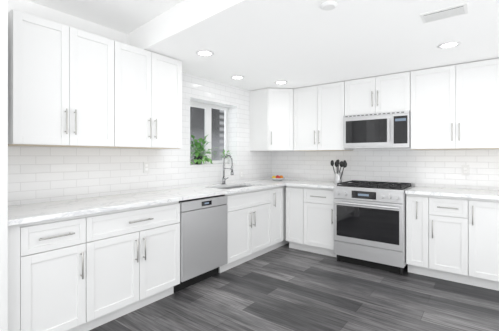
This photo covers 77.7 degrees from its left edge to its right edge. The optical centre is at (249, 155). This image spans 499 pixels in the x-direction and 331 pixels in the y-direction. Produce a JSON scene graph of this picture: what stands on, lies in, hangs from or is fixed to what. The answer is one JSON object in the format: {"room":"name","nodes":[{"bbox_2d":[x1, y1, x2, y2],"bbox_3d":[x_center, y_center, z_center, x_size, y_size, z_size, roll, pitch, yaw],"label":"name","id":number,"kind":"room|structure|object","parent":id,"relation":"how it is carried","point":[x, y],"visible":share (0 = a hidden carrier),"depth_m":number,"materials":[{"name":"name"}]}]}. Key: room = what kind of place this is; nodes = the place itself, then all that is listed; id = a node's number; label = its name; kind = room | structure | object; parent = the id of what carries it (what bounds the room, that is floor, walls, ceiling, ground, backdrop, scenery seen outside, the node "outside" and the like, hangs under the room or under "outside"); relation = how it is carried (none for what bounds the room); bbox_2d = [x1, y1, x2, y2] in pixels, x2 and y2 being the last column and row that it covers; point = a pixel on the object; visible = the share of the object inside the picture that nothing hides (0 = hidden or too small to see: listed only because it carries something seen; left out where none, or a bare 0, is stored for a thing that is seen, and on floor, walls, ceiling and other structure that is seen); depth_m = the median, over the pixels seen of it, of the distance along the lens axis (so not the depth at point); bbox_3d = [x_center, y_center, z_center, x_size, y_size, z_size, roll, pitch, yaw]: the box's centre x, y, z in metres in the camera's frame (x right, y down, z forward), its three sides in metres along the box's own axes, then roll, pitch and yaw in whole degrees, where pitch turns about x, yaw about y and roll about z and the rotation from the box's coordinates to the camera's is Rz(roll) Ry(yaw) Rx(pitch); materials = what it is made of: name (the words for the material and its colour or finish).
{"room":"kitchen","nodes":[
{"label":"kitchen","id":0,"kind":"room"},
{"bbox_2d":[8,0,271,205],"bbox_3d":[-1.997,-0.100,2.251,0.212,2.800,7.540,0,0,37],"label":"wall","id":1,"kind":"structure","parent":0,"point":[36,174],"depth_m":3.08,"materials":[{"name":"white tile"}]},
{"bbox_2d":[8,9,181,148],"bbox_3d":[-1.260,-0.528,2.725,0.386,0.904,1.440,0,0,37],"label":"upper cabinet","id":2,"kind":"object","parent":1,"relation":"attached to","point":[68,86],"visible":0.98,"depth_m":2.44,"materials":[{"name":"white wood"}]},
{"bbox_2d":[143,162,149,172],"bbox_3d":[-1.085,0.120,3.265,0.008,0.116,0.072,0,0,37],"label":"electrical outlet","id":3,"kind":"object","parent":1,"relation":"attached to","point":[146,167],"visible":1,"depth_m":3.26,"materials":[{"name":"white plastic"}]},
{"bbox_2d":[190,135,216,163],"bbox_3d":[-0.575,-0.086,3.938,0.311,0.384,0.451,0,0,37],"label":"plant","id":4,"kind":"object","parent":1,"relation":"on","point":[198,157],"visible":0.94,"depth_m":3.89,"materials":[{"name":"green plant"}]},
{"bbox_2d":[190,101,227,163],"bbox_3d":[-0.600,-0.302,4.217,0.034,0.820,0.884,0,0,37],"label":"window","id":5,"kind":"structure","parent":1,"relation":"in","point":[207,115],"depth_m":4.25,"materials":[{"name":"white"}]},
{"bbox_2d":[220,149,230,163],"bbox_3d":[-0.336,0.004,4.367,0.165,0.204,0.195,0,0,37],"label":"plant","id":6,"kind":"object","parent":1,"relation":"on","point":[226,160],"visible":0.81,"depth_m":4.35,"materials":[{"name":"green plant"}]},
{"bbox_2d":[250,88,293,150],"bbox_3d":[0.426,-0.530,4.744,0.602,0.900,0.616,0,0,37],"label":"upper cabinet","id":7,"kind":"object","parent":1,"relation":"attached to","point":[271,119],"visible":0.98,"depth_m":4.51,"materials":[{"name":"white wood"}]},
{"bbox_2d":[28,0,498,90],"bbox_3d":[-0.195,-1.245,0.994,4.600,0.510,7.740,0,0,37],"label":"ceiling","id":8,"kind":"structure","parent":0,"point":[266,44],"depth_m":2.63,"materials":[{"name":"white paint"}]},
{"bbox_2d":[196,50,213,55],"bbox_3d":[-0.427,-0.985,2.975,0.176,0.009,0.176,0,0,37],"label":"recessed light","id":9,"kind":"object","parent":8,"relation":"in","point":[204,53],"visible":1,"depth_m":2.97,"materials":[{"name":"white plastic"}]},
{"bbox_2d":[230,75,243,78],"bbox_3d":[-0.151,-0.985,3.885,0.176,0.009,0.176,0,0,37],"label":"recessed light","id":10,"kind":"object","parent":8,"relation":"in","point":[237,77],"visible":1,"depth_m":3.88,"materials":[{"name":"white plastic"}]},
{"bbox_2d":[275,81,287,83],"bbox_3d":[0.424,-0.985,4.150,0.176,0.009,0.176,0,0,37],"label":"recessed light","id":11,"kind":"object","parent":8,"relation":"in","point":[280,82],"visible":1,"depth_m":4.16,"materials":[{"name":"white"}]},
{"bbox_2d":[320,0,337,10],"bbox_3d":[0.518,-0.978,2.022,0.112,0.022,0.112,0,0,37],"label":"recessed light","id":12,"kind":"object","parent":8,"relation":"in","point":[328,5],"visible":1,"depth_m":2.00,"materials":[{"name":"white plastic"}]},
{"bbox_2d":[420,3,467,22],"bbox_3d":[1.350,-0.985,2.153,0.270,0.011,0.170,0,0,37],"label":"ceiling vent","id":13,"kind":"object","parent":8,"relation":"in","point":[449,12],"visible":1,"depth_m":2.13,"materials":[{"name":"white plastic"}]},
{"bbox_2d":[438,41,460,48],"bbox_3d":[1.770,-0.985,2.751,0.176,0.009,0.176,0,0,37],"label":"recessed light","id":14,"kind":"object","parent":8,"relation":"in","point":[450,44],"visible":0.92,"depth_m":2.74,"materials":[{"name":"white"}]},
{"bbox_2d":[89,243,498,330],"bbox_3d":[-0.195,1.360,0.994,4.600,0.120,7.740,0,0,37],"label":"floor","id":15,"kind":"structure","parent":0,"point":[285,287],"depth_m":2.75,"materials":[{"name":"grey wood"}]},
{"bbox_2d":[0,0,7,330],"bbox_3d":[-1.674,0.160,1.973,0.658,2.280,0.052,0,0,37],"label":"end panel","id":16,"kind":"object","parent":15,"relation":"on","point":[3,165],"visible":1,"depth_m":1.78,"materials":[{"name":"white wood"}]},
{"bbox_2d":[8,213,95,330],"bbox_3d":[-1.519,0.855,2.223,0.600,0.892,0.517,0,0,37],"label":"base cabinet","id":17,"kind":"object","parent":15,"relation":"on","point":[87,272],"depth_m":2.04,"materials":[{"name":"white wood"}]},
{"bbox_2d":[96,201,179,326],"bbox_3d":[-1.155,0.855,2.697,0.600,0.892,0.907,0,0,37],"label":"base cabinet","id":18,"kind":"object","parent":15,"relation":"on","point":[138,248],"depth_m":2.51,"materials":[{"name":"white wood"}]},
{"bbox_2d":[174,195,227,292],"bbox_3d":[-0.664,0.865,3.295,0.594,0.870,0.630,0,0,37],"label":"dishwasher","id":19,"kind":"object","parent":15,"relation":"on","point":[203,222],"visible":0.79,"depth_m":3.08,"materials":[{"name":"silver metal"}]},
{"bbox_2d":[219,206,274,272],"bbox_3d":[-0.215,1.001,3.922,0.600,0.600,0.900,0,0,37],"label":"base cabinet","id":20,"kind":"object","parent":15,"relation":"on","point":[256,223],"depth_m":3.71,"materials":[{"name":"white wood"}]},
{"bbox_2d":[231,186,282,248],"bbox_3d":[0.127,0.855,4.368,0.600,0.892,0.339,0,0,37],"label":"base cabinet","id":21,"kind":"object","parent":15,"relation":"on","point":[267,197],"depth_m":4.05,"materials":[{"name":"white wood"}]},
{"bbox_2d":[8,179,291,225],"bbox_3d":[-0.516,0.486,3.487,0.636,0.223,3.755,0,0,37],"label":"countertop","id":22,"kind":"structure","parent":21,"relation":"on","point":[30,213],"depth_m":2.56,"materials":[{"name":"stone"}]},
{"bbox_2d":[222,155,233,184],"bbox_3d":[-0.271,0.178,4.070,0.195,0.393,0.108,0,0,37],"label":"faucet","id":23,"kind":"object","parent":22,"relation":"on","point":[224,179],"visible":1,"depth_m":4.07,"materials":[{"name":"silver metal"}]},
{"bbox_2d":[271,175,283,180],"bbox_3d":[0.430,0.335,4.750,0.224,0.080,0.224,0,0,37],"label":"fruit bowl","id":24,"kind":"object","parent":22,"relation":"on","point":[277,178],"visible":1,"depth_m":4.69,"materials":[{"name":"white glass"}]},
{"bbox_2d":[283,186,288,244],"bbox_3d":[0.402,0.855,4.726,0.600,0.892,0.679,0,0,37],"label":"base cabinet","id":25,"kind":"object","parent":15,"relation":"on","point":[284,187],"depth_m":4.39,"materials":[{"name":"white wood"}]},
{"bbox_2d":[286,186,336,256],"bbox_3d":[0.963,0.855,4.328,0.727,0.891,0.636,0,0,37],"label":"base cabinet","id":26,"kind":"object","parent":15,"relation":"on","point":[309,219],"visible":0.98,"depth_m":4.11,"materials":[{"name":"white wood"}]},
{"bbox_2d":[284,180,347,188],"bbox_3d":[0.976,0.391,4.309,0.683,0.033,0.635,0,0,37],"label":"countertop","id":27,"kind":"structure","parent":26,"relation":"on","point":[301,183],"depth_m":4.23,"materials":[{"name":"stone"}]},
{"bbox_2d":[331,159,346,183],"bbox_3d":[1.204,0.211,4.154,0.252,0.328,0.207,0,0,37],"label":"utensil crock","id":28,"kind":"object","parent":27,"relation":"on","point":[338,174],"visible":0.98,"depth_m":4.13,"materials":[{"name":"silver metal"}]},
{"bbox_2d":[333,180,414,274],"bbox_3d":[1.526,0.817,3.808,0.783,0.966,0.748,0,0,37],"label":"range","id":29,"kind":"object","parent":15,"relation":"on","point":[369,224],"visible":1,"depth_m":3.55,"materials":[{"name":"silver metal"}]},
{"bbox_2d":[406,194,437,277],"bbox_3d":[2.006,0.855,3.551,0.276,0.892,0.600,0,0,37],"label":"base cabinet","id":30,"kind":"object","parent":15,"relation":"on","point":[421,210],"depth_m":3.31,"materials":[{"name":"white wood"}]},
{"bbox_2d":[438,196,477,285],"bbox_3d":[2.205,0.855,3.398,0.455,0.892,0.600,0,0,37],"label":"base cabinet","id":31,"kind":"object","parent":15,"relation":"on","point":[454,239],"depth_m":3.12,"materials":[{"name":"white wood"}]},
{"bbox_2d":[405,186,498,199],"bbox_3d":[2.586,0.391,3.073,1.778,0.033,0.635,0,0,37],"label":"countertop","id":32,"kind":"structure","parent":31,"relation":"on","point":[420,190],"depth_m":3.24,"materials":[{"name":"stone"}]},
{"bbox_2d":[478,199,498,290],"bbox_3d":[2.494,0.855,3.176,0.505,0.892,0.600,0,0,37],"label":"base cabinet","id":33,"kind":"object","parent":15,"relation":"on","point":[488,209],"depth_m":2.97,"materials":[{"name":"white wood"}]},
{"bbox_2d":[272,148,498,189],"bbox_3d":[2.098,-0.100,3.982,4.600,2.800,0.208,0,0,37],"label":"wall","id":34,"kind":"structure","parent":0,"point":[434,168],"depth_m":3.98,"materials":[{"name":"white tile"}]},
{"bbox_2d":[293,58,498,150],"bbox_3d":[2.051,-0.528,3.642,3.320,0.904,0.386,0,0,37],"label":"upper cabinet","id":35,"kind":"object","parent":34,"relation":"attached to","point":[452,107],"visible":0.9,"depth_m":3.53,"materials":[{"name":"white wood"}]},
{"bbox_2d":[343,110,410,148],"bbox_3d":[1.629,-0.311,3.926,0.771,0.422,0.462,0,0,37],"label":"microwave","id":36,"kind":"object","parent":35,"relation":"attached to","point":[379,130],"visible":0.98,"depth_m":3.75,"materials":[{"name":"silver metal"}]},
{"bbox_2d":[462,165,468,175],"bbox_3d":[2.476,0.165,3.556,0.072,0.116,0.008,0,0,37],"label":"electrical outlet","id":37,"kind":"object","parent":34,"relation":"attached to","point":[465,169],"visible":1,"depth_m":3.55,"materials":[{"name":"white plastic"}]},
{"label":"outside","id":38,"kind":"structure","parent":0,"visible":0},
{"bbox_2d":[190,103,223,160],"bbox_3d":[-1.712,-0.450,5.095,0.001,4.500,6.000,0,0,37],"label":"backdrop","id":39,"kind":"structure","parent":38,"point":[195,117],"depth_m":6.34,"materials":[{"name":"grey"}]}
]}

